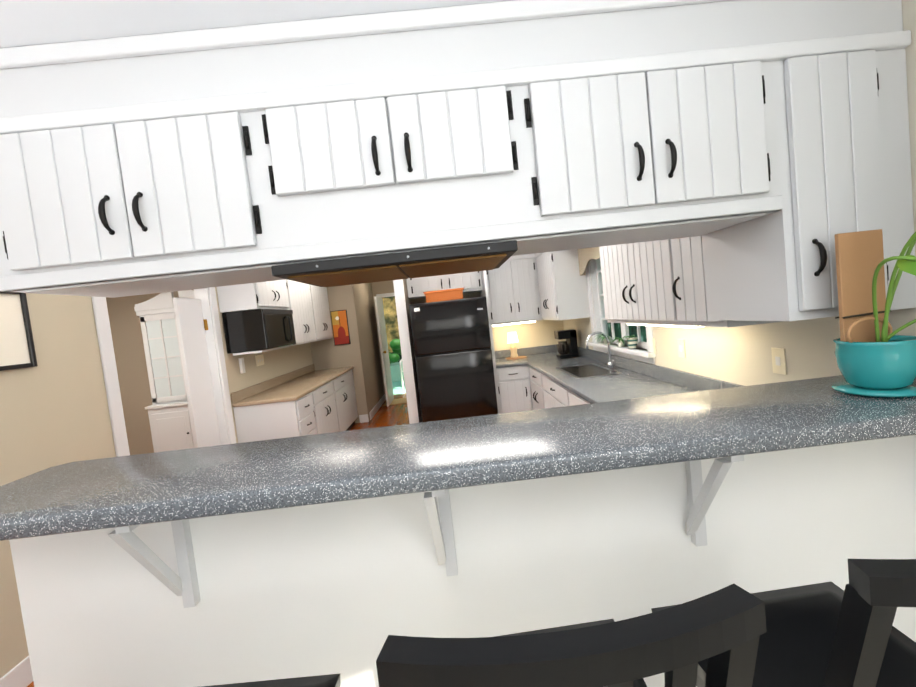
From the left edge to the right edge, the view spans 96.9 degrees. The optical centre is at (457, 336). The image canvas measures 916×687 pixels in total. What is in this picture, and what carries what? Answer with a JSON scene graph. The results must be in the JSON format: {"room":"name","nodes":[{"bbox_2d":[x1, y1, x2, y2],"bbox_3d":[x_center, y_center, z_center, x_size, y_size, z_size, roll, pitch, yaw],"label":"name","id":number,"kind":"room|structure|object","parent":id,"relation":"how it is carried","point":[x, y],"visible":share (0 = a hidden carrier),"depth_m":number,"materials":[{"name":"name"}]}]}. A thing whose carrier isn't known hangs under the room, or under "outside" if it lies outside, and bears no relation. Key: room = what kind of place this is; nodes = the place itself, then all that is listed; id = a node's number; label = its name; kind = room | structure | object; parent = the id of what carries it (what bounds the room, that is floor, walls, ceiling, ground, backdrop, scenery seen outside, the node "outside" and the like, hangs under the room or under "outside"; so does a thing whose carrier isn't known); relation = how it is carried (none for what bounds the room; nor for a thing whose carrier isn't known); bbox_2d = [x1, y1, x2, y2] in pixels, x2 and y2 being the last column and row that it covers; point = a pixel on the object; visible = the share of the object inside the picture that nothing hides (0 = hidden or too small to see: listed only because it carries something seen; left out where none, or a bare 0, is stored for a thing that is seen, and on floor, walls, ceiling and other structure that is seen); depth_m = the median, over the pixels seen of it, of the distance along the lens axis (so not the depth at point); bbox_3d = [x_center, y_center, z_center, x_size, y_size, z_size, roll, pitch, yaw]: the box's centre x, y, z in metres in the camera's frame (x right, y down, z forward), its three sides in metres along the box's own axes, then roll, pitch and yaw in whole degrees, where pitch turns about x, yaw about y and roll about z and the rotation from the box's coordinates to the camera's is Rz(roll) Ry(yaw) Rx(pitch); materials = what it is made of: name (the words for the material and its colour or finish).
{"room":"kitchen","nodes":[
{"label":"kitchen","id":0,"kind":"room"},
{"bbox_2d":[106,289,193,454],"bbox_3d":[-3.526,0.430,4.984,2.300,2.440,0.100,-6,3,-1],"label":"wall","id":1,"kind":"structure","parent":0,"point":[130,357],"depth_m":4.90,"materials":[{"name":"beige paint"}]},
{"bbox_2d":[0,287,312,677],"bbox_3d":[-2.294,0.362,3.775,0.120,2.440,5.365,-6,3,-1],"label":"wall","id":2,"kind":"structure","parent":0,"point":[54,409],"depth_m":2.23,"materials":[{"name":"beige paint"}]},
{"bbox_2d":[0,656,32,686],"bbox_3d":[-2.058,1.602,1.893,0.017,0.125,1.440,-6,3,-1],"label":"baseboard","id":3,"kind":"structure","parent":2,"relation":"attached to","point":[19,674],"depth_m":1.90,"materials":[{"name":"white wood"}]},
{"bbox_2d":[0,291,37,370],"bbox_3d":[-2.224,-0.026,1.837,0.022,0.400,0.560,-6,3,-1],"label":"picture frame","id":4,"kind":"object","parent":2,"relation":"attached to","point":[17,348],"visible":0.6,"depth_m":2.05,"materials":[{"name":"black"}]},
{"bbox_2d":[92,287,235,456],"bbox_3d":[-2.255,0.537,3.232,0.138,2.140,1.350,-6,3,-1],"label":"trim","id":5,"kind":"structure","parent":2,"relation":"attached to","point":[209,306],"depth_m":3.75,"materials":[{"name":"white wood"}]},
{"bbox_2d":[173,297,220,447],"bbox_3d":[-2.274,0.604,3.626,0.070,1.890,0.351,-6,3,-1],"label":"door leaf","id":6,"kind":"structure","parent":2,"relation":"in","point":[192,325],"depth_m":3.57,"materials":[{"name":"white wood"}]},
{"bbox_2d":[238,358,245,373],"bbox_3d":[-2.232,0.302,4.197,0.029,0.160,0.060,-6,3,-1],"label":"outlet","id":7,"kind":"object","parent":2,"relation":"attached to","point":[242,365],"visible":1,"depth_m":4.17,"materials":[{"name":"white plastic"}]},
{"bbox_2d":[217,279,296,354],"bbox_3d":[-2.132,-0.377,4.306,0.375,1.057,0.780,-6,3,-1],"label":"upper cabinet","id":8,"kind":"object","parent":2,"relation":"attached to","point":[269,294],"depth_m":3.95,"materials":[{"name":"white wood"}]},
{"bbox_2d":[222,309,295,353],"bbox_3d":[-2.058,-0.072,4.325,0.443,0.400,0.760,-6,3,-1],"label":"microwave","id":9,"kind":"object","parent":8,"relation":"attached to","point":[254,330],"visible":1,"depth_m":3.95,"materials":[{"name":"black metal"}]},
{"bbox_2d":[255,354,263,365],"bbox_3d":[-2.252,0.272,4.621,0.012,0.120,0.190,-6,3,-1],"label":"light switch","id":10,"kind":"object","parent":2,"relation":"attached to","point":[259,360],"visible":1,"depth_m":4.61,"materials":[{"name":"beige plastic"}]},
{"bbox_2d":[230,364,316,402],"bbox_3d":[-2.227,0.542,5.155,0.019,0.100,2.427,-6,3,-1],"label":"backsplash","id":11,"kind":"structure","parent":2,"relation":"attached to","point":[244,393],"depth_m":4.72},
{"bbox_2d":[289,280,316,344],"bbox_3d":[-2.148,-0.417,5.090,0.380,1.057,0.790,-6,3,-1],"label":"upper cabinet","id":12,"kind":"object","parent":2,"relation":"attached to","point":[300,294],"depth_m":5.10,"materials":[{"name":"white wood"}]},
{"bbox_2d":[313,285,332,340],"bbox_3d":[-2.168,-0.458,5.902,0.380,1.057,0.837,-6,3,-1],"label":"upper cabinet","id":13,"kind":"object","parent":2,"relation":"attached to","point":[320,296],"depth_m":5.87,"materials":[{"name":"white wood"}]},
{"bbox_2d":[27,393,409,686],"bbox_3d":[-1.407,1.580,2.739,6.220,0.060,11.700,-6,3,-1],"label":"floor","id":14,"kind":"structure","parent":0,"point":[392,415],"depth_m":6.54,"materials":[{"name":"brown wood"}]},
{"bbox_2d":[134,290,194,452],"bbox_3d":[-3.019,0.509,4.700,0.950,2.204,0.477,-6,3,-1],"label":"hutch","id":15,"kind":"object","parent":14,"relation":"on","point":[169,419],"visible":0.38,"depth_m":4.51,"materials":[{"name":"white wood"}]},
{"bbox_2d":[233,391,316,442],"bbox_3d":[-1.850,1.080,4.231,0.617,0.869,0.469,-6,3,-1],"label":"base cabinet","id":16,"kind":"object","parent":14,"relation":"on","point":[307,400],"depth_m":3.99,"materials":[{"name":"white wood"}]},
{"bbox_2d":[233,367,352,406],"bbox_3d":[-1.917,0.579,5.164,0.627,0.040,2.427,-6,3,-1],"label":"countertop","id":17,"kind":"structure","parent":16,"relation":"on","point":[289,392],"depth_m":4.51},
{"bbox_2d":[313,379,340,433],"bbox_3d":[-1.864,1.048,4.865,0.620,0.869,0.801,-6,3,-1],"label":"base cabinet","id":18,"kind":"object","parent":14,"relation":"on","point":[325,397],"depth_m":4.88,"materials":[{"name":"white wood"}]},
{"bbox_2d":[333,371,355,431],"bbox_3d":[-1.884,1.008,5.654,0.620,0.869,0.780,-6,3,-1],"label":"base cabinet","id":19,"kind":"object","parent":14,"relation":"on","point":[344,388],"depth_m":5.70,"materials":[{"name":"white wood"}]},
{"bbox_2d":[349,371,357,418],"bbox_3d":[-1.899,0.980,6.222,0.617,0.869,0.357,-6,3,-1],"label":"base cabinet","id":20,"kind":"object","parent":14,"relation":"on","point":[355,414],"depth_m":6.30,"materials":[{"name":"white wood"}]},
{"bbox_2d":[383,398,406,405],"bbox_3d":[-1.013,1.232,7.795,0.770,0.011,0.510,-6,3,-1],"label":"door mat","id":21,"kind":"object","parent":14,"relation":"on","point":[399,401],"visible":0.38,"depth_m":7.71,"materials":[{"name":"brown fabric"}]},
{"bbox_2d":[409,296,497,421],"bbox_3d":[-0.031,0.437,4.788,0.840,1.700,0.722,-6,3,-1],"label":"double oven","id":22,"kind":"object","parent":14,"relation":"on","point":[453,358],"visible":0.77,"depth_m":4.42,"materials":[{"name":"black"}]},
{"bbox_2d":[423,287,464,302],"bbox_3d":[-0.159,-0.475,4.699,0.497,0.144,0.350,-6,3,-1],"label":"basket","id":23,"kind":"object","parent":22,"relation":"on","point":[444,295],"visible":0.85,"depth_m":4.54,"materials":[{"name":"orange"}]},
{"bbox_2d":[0,375,915,686],"bbox_3d":[0.148,0.850,1.494,2.812,1.190,1.090,-6,3,-1],"label":"breakfast bar","id":24,"kind":"object","parent":14,"relation":"on","point":[344,553],"visible":0.9,"depth_m":1.17,"materials":[{"name":"white paint"}]},
{"bbox_2d":[832,335,915,396],"bbox_3d":[1.182,0.080,1.145,0.196,0.150,0.196,-6,3,-1],"label":"plant pot","id":25,"kind":"object","parent":24,"relation":"on","point":[880,369],"visible":0.9,"depth_m":1.09,"materials":[{"name":"teal ceramic"}]},
{"bbox_2d":[834,229,915,342],"bbox_3d":[1.220,-0.227,0.997,0.326,0.568,0.367,-6,3,-1],"label":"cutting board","id":26,"kind":"object","parent":25,"relation":"in","point":[864,303],"visible":0.98,"depth_m":1.16,"materials":[{"name":"plant"}]},
{"bbox_2d":[494,365,532,413],"bbox_3d":[0.667,0.766,5.035,0.394,0.869,0.630,-6,3,-1],"label":"base cabinet","id":27,"kind":"object","parent":14,"relation":"on","point":[512,382],"depth_m":4.71,"materials":[{"name":"white wood"}]},
{"bbox_2d":[493,357,527,368],"bbox_3d":[0.610,0.315,5.007,0.410,0.040,0.637,-6,3,-1],"label":"countertop","id":28,"kind":"structure","parent":27,"relation":"on","point":[496,360],"depth_m":4.78,"materials":[{"name":"grey stone"}]},
{"bbox_2d":[506,332,526,359],"bbox_3d":[0.713,0.113,5.079,0.240,0.330,0.175,-6,3,-1],"label":"light","id":29,"kind":"object","parent":28,"relation":"on","point":[512,337],"visible":1,"depth_m":5.05,"materials":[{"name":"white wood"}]},
{"bbox_2d":[527,363,542,409],"bbox_3d":[1.179,0.746,4.384,0.630,0.869,0.620,-6,3,-1],"label":"base cabinet","id":30,"kind":"object","parent":14,"relation":"on","point":[537,396],"depth_m":4.41,"materials":[{"name":"white wood"}]},
{"bbox_2d":[539,371,566,408],"bbox_3d":[1.197,0.784,3.635,0.630,0.869,0.880,-6,3,-1],"label":"base cabinet","id":31,"kind":"object","parent":14,"relation":"on","point":[553,396],"depth_m":3.71,"materials":[{"name":"white wood"}]},
{"bbox_2d":[523,352,696,402],"bbox_3d":[1.152,0.347,3.325,0.637,0.040,4.024,-6,3,-1],"label":"countertop","id":32,"kind":"structure","parent":31,"relation":"on","point":[592,379],"depth_m":3.14,"materials":[{"name":"grey stone"}]},
{"bbox_2d":[554,329,578,357],"bbox_3d":[1.254,0.085,4.697,0.212,0.310,0.212,-6,3,-1],"label":"coffee maker","id":33,"kind":"object","parent":32,"relation":"on","point":[568,348],"visible":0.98,"depth_m":4.63,"materials":[{"name":"black plastic"}]},
{"bbox_2d":[586,332,613,367],"bbox_3d":[1.268,0.124,3.619,0.236,0.335,0.099,-6,3,-1],"label":"faucet","id":34,"kind":"object","parent":32,"relation":"on","point":[611,363],"visible":1,"depth_m":3.63,"materials":[{"name":"silver metal"}]},
{"bbox_2d":[563,387,589,405],"bbox_3d":[1.216,0.821,2.896,0.630,0.869,0.600,-6,3,-1],"label":"base cabinet","id":35,"kind":"object","parent":14,"relation":"on","point":[572,399],"depth_m":3.03,"materials":[{"name":"white wood"}]},
{"bbox_2d":[0,0,513,47],"bbox_3d":[-1.712,-0.988,4.104,6.220,0.080,14.700,-6,3,-1],"label":"ceiling","id":36,"kind":"structure","parent":0,"point":[30,22],"depth_m":1.13,"materials":[{"name":"white paint"}]},
{"bbox_2d":[0,26,275,297],"bbox_3d":[-0.990,-0.358,1.411,0.817,1.040,0.418,-6,3,-1],"label":"upper cabinet","id":37,"kind":"object","parent":36,"relation":"hanging from","point":[130,165],"depth_m":1.20,"materials":[{"name":"white wood"}]},
{"bbox_2d":[244,13,407,280],"bbox_3d":[-0.386,-0.423,1.423,0.397,1.040,0.418,-6,3,-1],"label":"upper cabinet","id":38,"kind":"object","parent":36,"relation":"hanging from","point":[321,96],"depth_m":1.21,"materials":[{"name":"white wood"}]},
{"bbox_2d":[271,240,517,286],"bbox_3d":[-0.199,-0.250,1.486,0.760,0.038,0.478,-6,3,-1],"label":"range hood","id":39,"kind":"object","parent":38,"relation":"attached to","point":[406,265],"visible":1,"depth_m":1.29,"materials":[{"name":"black metal"}]},
{"bbox_2d":[380,0,539,255],"bbox_3d":[0.006,-0.466,1.430,0.393,1.040,0.418,-6,3,-1],"label":"upper cabinet","id":40,"kind":"object","parent":36,"relation":"hanging from","point":[456,77],"depth_m":1.22,"materials":[{"name":"white wood"}]},
{"bbox_2d":[516,0,787,320],"bbox_3d":[0.590,-0.529,1.441,0.781,1.040,0.418,-6,3,-1],"label":"upper cabinet","id":41,"kind":"object","parent":36,"relation":"hanging from","point":[760,148],"depth_m":1.23,"materials":[{"name":"white wood"}]},
{"bbox_2d":[768,0,915,320],"bbox_3d":[1.191,-0.594,1.450,0.428,1.040,0.423,-6,3,-1],"label":"upper cabinet","id":42,"kind":"object","parent":36,"relation":"hanging from","point":[842,116],"depth_m":1.25,"materials":[{"name":"white wood"}]},
{"bbox_2d":[310,285,359,422],"bbox_3d":[-1.970,0.187,6.411,0.660,2.440,0.100,-6,3,-1],"label":"wall","id":43,"kind":"structure","parent":0,"point":[325,355],"depth_m":6.36,"materials":[{"name":"beige paint"}]},
{"bbox_2d":[330,310,350,345],"bbox_3d":[-1.833,-0.136,6.333,0.250,0.540,0.024,-6,3,-1],"label":"framed picture","id":44,"kind":"object","parent":43,"relation":"attached to","point":[340,327],"visible":1,"depth_m":6.32,"materials":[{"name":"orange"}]},
{"bbox_2d":[346,282,385,420],"bbox_3d":[-1.603,0.103,7.242,0.120,2.440,1.750,-6,3,-1],"label":"wall","id":45,"kind":"structure","parent":0,"point":[361,353],"depth_m":6.76,"materials":[{"name":"beige paint"}]},
{"bbox_2d":[369,394,385,419],"bbox_3d":[-1.432,1.247,7.304,0.014,0.125,1.550,-6,3,-1],"label":"baseboard","id":46,"kind":"structure","parent":45,"relation":"attached to","point":[382,400],"depth_m":7.15,"materials":[{"name":"white wood"}]},
{"bbox_2d":[374,281,393,374],"bbox_3d":[-1.146,0.009,8.075,0.840,2.440,0.100,-6,3,-1],"label":"wall","id":47,"kind":"structure","parent":0,"point":[382,287],"depth_m":7.97,"materials":[{"name":"beige paint"}]},
{"bbox_2d":[374,296,393,406],"bbox_3d":[-1.360,0.259,7.680,0.097,2.008,0.696,-6,3,-1],"label":"door leaf","id":48,"kind":"structure","parent":47,"relation":"in","point":[379,309],"depth_m":7.51,"materials":[{"name":"white wood"}]},
{"bbox_2d":[382,296,401,361],"bbox_3d":[-1.166,-0.161,11.311,3.800,2.440,0.180,-6,3,-1],"label":"tree","id":49,"kind":"object","parent":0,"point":[390,317],"depth_m":11.19,"materials":[{"name":"brown plant"}]},
{"bbox_2d":[392,381,405,394],"bbox_3d":[-1.000,1.148,10.089,4.000,0.055,3.000,-6,3,-1],"label":"floor","id":50,"kind":"structure","parent":0,"point":[397,387],"depth_m":9.36,"materials":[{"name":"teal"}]},
{"bbox_2d":[389,339,404,381],"bbox_3d":[-1.165,0.547,10.776,1.772,1.091,0.882,-6,3,-1],"label":"planter","id":51,"kind":"object","parent":50,"relation":"on","point":[395,346],"visible":0.27,"depth_m":10.42,"materials":[{"name":"green plant"}]},
{"bbox_2d":[399,359,403,388],"bbox_3d":[-1.014,0.693,9.545,0.638,0.901,0.688,-6,3,-1],"label":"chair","id":52,"kind":"object","parent":50,"relation":"on","point":[401,371],"visible":0.1,"depth_m":9.22,"materials":[{"name":"white"}]},
{"bbox_2d":[390,279,421,422],"bbox_3d":[-0.631,0.046,6.337,0.110,2.440,3.600,-6,3,-1],"label":"wall","id":53,"kind":"structure","parent":0,"point":[408,301],"depth_m":4.79,"materials":[{"name":"white paint"}]},
{"bbox_2d":[376,293,394,297],"bbox_3d":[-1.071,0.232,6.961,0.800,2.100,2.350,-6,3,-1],"label":"door frame","id":54,"kind":"structure","parent":53,"relation":"attached to","point":[385,295],"depth_m":7.96,"materials":[{"name":"white wood"}]},
{"bbox_2d":[411,292,564,350],"bbox_3d":[0.417,-0.015,5.358,1.950,2.440,0.100,-6,3,-1],"label":"wall","id":55,"kind":"structure","parent":0,"point":[538,333],"depth_m":5.32,"materials":[{"name":"beige paint"}]},
{"bbox_2d":[406,275,448,298],"bbox_3d":[-0.392,-0.678,5.066,0.467,0.360,0.370,-6,3,-1],"label":"upper cabinet","id":56,"kind":"object","parent":55,"relation":"attached to","point":[416,287],"depth_m":4.89,"materials":[{"name":"white wood"}]},
{"bbox_2d":[445,271,484,292],"bbox_3d":[0.071,-0.728,5.075,0.465,0.360,0.370,-6,3,-1],"label":"upper cabinet","id":57,"kind":"object","parent":55,"relation":"attached to","point":[472,282],"depth_m":4.89,"materials":[{"name":"white wood"}]},
{"bbox_2d":[481,255,524,324],"bbox_3d":[0.528,-0.557,5.095,0.407,0.800,0.370,-6,3,-1],"label":"upper cabinet","id":58,"kind":"object","parent":55,"relation":"attached to","point":[509,288],"depth_m":4.91,"materials":[{"name":"white wood"}]},
{"bbox_2d":[492,345,557,358],"bbox_3d":[0.891,0.198,5.318,1.006,0.100,0.019,-6,3,-1],"label":"backsplash","id":59,"kind":"structure","parent":55,"relation":"attached to","point":[548,348],"depth_m":5.31,"materials":[{"name":"grey stone"}]},
{"bbox_2d":[517,254,540,320],"bbox_3d":[0.764,-0.582,5.099,0.348,0.800,0.370,-6,3,-1],"label":"upper cabinet","id":60,"kind":"object","parent":55,"relation":"attached to","point":[526,270],"depth_m":4.92,"materials":[{"name":"white wood"}]},
{"bbox_2d":[533,253,542,319],"bbox_3d":[1.101,-0.619,5.106,0.463,0.800,0.370,-6,3,-1],"label":"upper cabinet","id":61,"kind":"object","parent":55,"relation":"attached to","point":[534,257],"depth_m":4.94,"materials":[{"name":"white wood"}]},
{"bbox_2d":[563,0,915,385],"bbox_3d":[1.548,0.084,1.209,0.120,2.440,8.450,-6,3,-1],"label":"wall","id":62,"kind":"structure","parent":0,"point":[740,355],"depth_m":1.94,"materials":[{"name":"beige paint"}]},
{"bbox_2d":[535,249,589,319],"bbox_3d":[1.165,-0.599,4.595,0.360,0.800,0.699,-6,3,-1],"label":"upper cabinet","id":63,"kind":"object","parent":62,"relation":"attached to","point":[563,292],"depth_m":4.26,"materials":[{"name":"white wood"}]},
{"bbox_2d":[586,258,655,363],"bbox_3d":[1.421,-0.384,3.611,0.180,1.116,1.284,-6,3,-1],"label":"kitchen window","id":64,"kind":"structure","parent":62,"relation":"in","point":[596,303],"depth_m":4.09,"materials":[{"name":"white wood"}]},
{"bbox_2d":[577,247,599,275],"bbox_3d":[1.299,-0.765,3.589,0.062,0.328,1.284,-6,3,-1],"label":"window valance","id":65,"kind":"object","parent":64,"relation":"attached to","point":[586,256],"visible":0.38,"depth_m":4.01,"materials":[{"name":"fabric"}]},
{"bbox_2d":[595,334,610,344],"bbox_3d":[1.372,0.026,3.900,0.173,0.106,0.274,-6,3,-1],"label":"potted plant","id":66,"kind":"object","parent":64,"relation":"on","point":[604,339],"visible":0.65,"depth_m":3.86,"materials":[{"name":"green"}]},
{"bbox_2d":[609,337,624,346],"bbox_3d":[1.389,0.051,3.569,0.143,0.088,0.240,-6,3,-1],"label":"potted plant","id":67,"kind":"object","parent":64,"relation":"on","point":[621,342],"visible":0.83,"depth_m":3.54,"materials":[{"name":"beige"}]},
{"bbox_2d":[616,335,636,348],"bbox_3d":[1.391,0.047,3.341,0.172,0.120,0.223,-6,3,-1],"label":"potted plant","id":68,"kind":"object","parent":64,"relation":"on","point":[631,341],"visible":1,"depth_m":3.31,"materials":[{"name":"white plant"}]},
{"bbox_2d":[599,240,670,326],"bbox_3d":[1.217,-0.492,2.482,0.360,0.800,0.935,-6,3,-1],"label":"upper cabinet","id":69,"kind":"object","parent":62,"relation":"attached to","point":[662,283],"depth_m":2.41,"materials":[{"name":"white wood"}]},
{"bbox_2d":[653,338,655,353],"bbox_3d":[1.445,0.070,3.014,0.009,0.120,0.075,-6,3,-1],"label":"outlet","id":70,"kind":"object","parent":62,"relation":"attached to","point":[654,344],"depth_m":2.99,"materials":[{"name":"beige plastic"}]},
{"bbox_2d":[578,347,742,390],"bbox_3d":[1.451,0.241,3.377,0.019,0.100,3.927,-6,3,-1],"label":"backsplash","id":71,"kind":"structure","parent":62,"relation":"attached to","point":[685,379],"depth_m":2.87,"materials":[{"name":"grey stone"}]},
{"bbox_2d":[677,339,685,357],"bbox_3d":[1.453,0.079,2.644,0.009,0.120,0.075,-6,3,-1],"label":"outlet","id":72,"kind":"object","parent":62,"relation":"attached to","point":[681,344],"depth_m":2.63,"materials":[{"name":"beige plastic"}]},
{"bbox_2d":[663,235,782,327],"bbox_3d":[1.232,-0.460,1.844,0.360,0.800,0.342,-6,3,-1],"label":"upper cabinet","id":73,"kind":"object","parent":62,"relation":"attached to","point":[686,281],"depth_m":1.89,"materials":[{"name":"white wood"}]},
{"bbox_2d":[771,347,786,374],"bbox_3d":[1.472,0.113,1.864,0.009,0.120,0.075,-6,3,-1],"label":"outlet","id":74,"kind":"object","parent":62,"relation":"attached to","point":[778,361],"depth_m":1.86,"materials":[{"name":"beige plastic"}]},
{"bbox_3d":[0.339,1.587,-0.923,2.890,0.060,4.300,-6,3,-1],"label":"floor carpet","id":75,"kind":"object","parent":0,"visible":0},
{"bbox_2d":[201,673,340,686],"bbox_3d":[-0.430,0.948,0.617,0.442,1.210,0.529,-6,3,1],"label":"stool","id":76,"kind":"object","parent":75,"relation":"on","point":[331,680],"visible":1,"depth_m":0.82,"materials":[{"name":"black wood"}]},
{"bbox_2d":[376,584,766,686],"bbox_3d":[0.167,0.881,0.668,0.442,1.210,0.529,-6,3,-3],"label":"stool","id":77,"kind":"object","parent":75,"relation":"on","point":[722,630],"visible":1,"depth_m":0.39,"materials":[{"name":"black wood"}]},
{"bbox_2d":[651,559,915,686],"bbox_3d":[0.683,0.824,0.708,0.442,1.210,0.529,-6,3,-3],"label":"stool","id":78,"kind":"object","parent":75,"relation":"on","point":[828,634],"visible":0.6,"depth_m":0.72,"materials":[{"name":"black wood"}]},
{"label":"outside","id":79,"kind":"structure","parent":0,"visible":0},
{"bbox_2d":[607,323,646,341],"bbox_3d":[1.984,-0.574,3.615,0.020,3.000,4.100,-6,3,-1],"label":"trees","id":80,"kind":"object","parent":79,"point":[632,329],"depth_m":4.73,"materials":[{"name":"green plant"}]}
]}

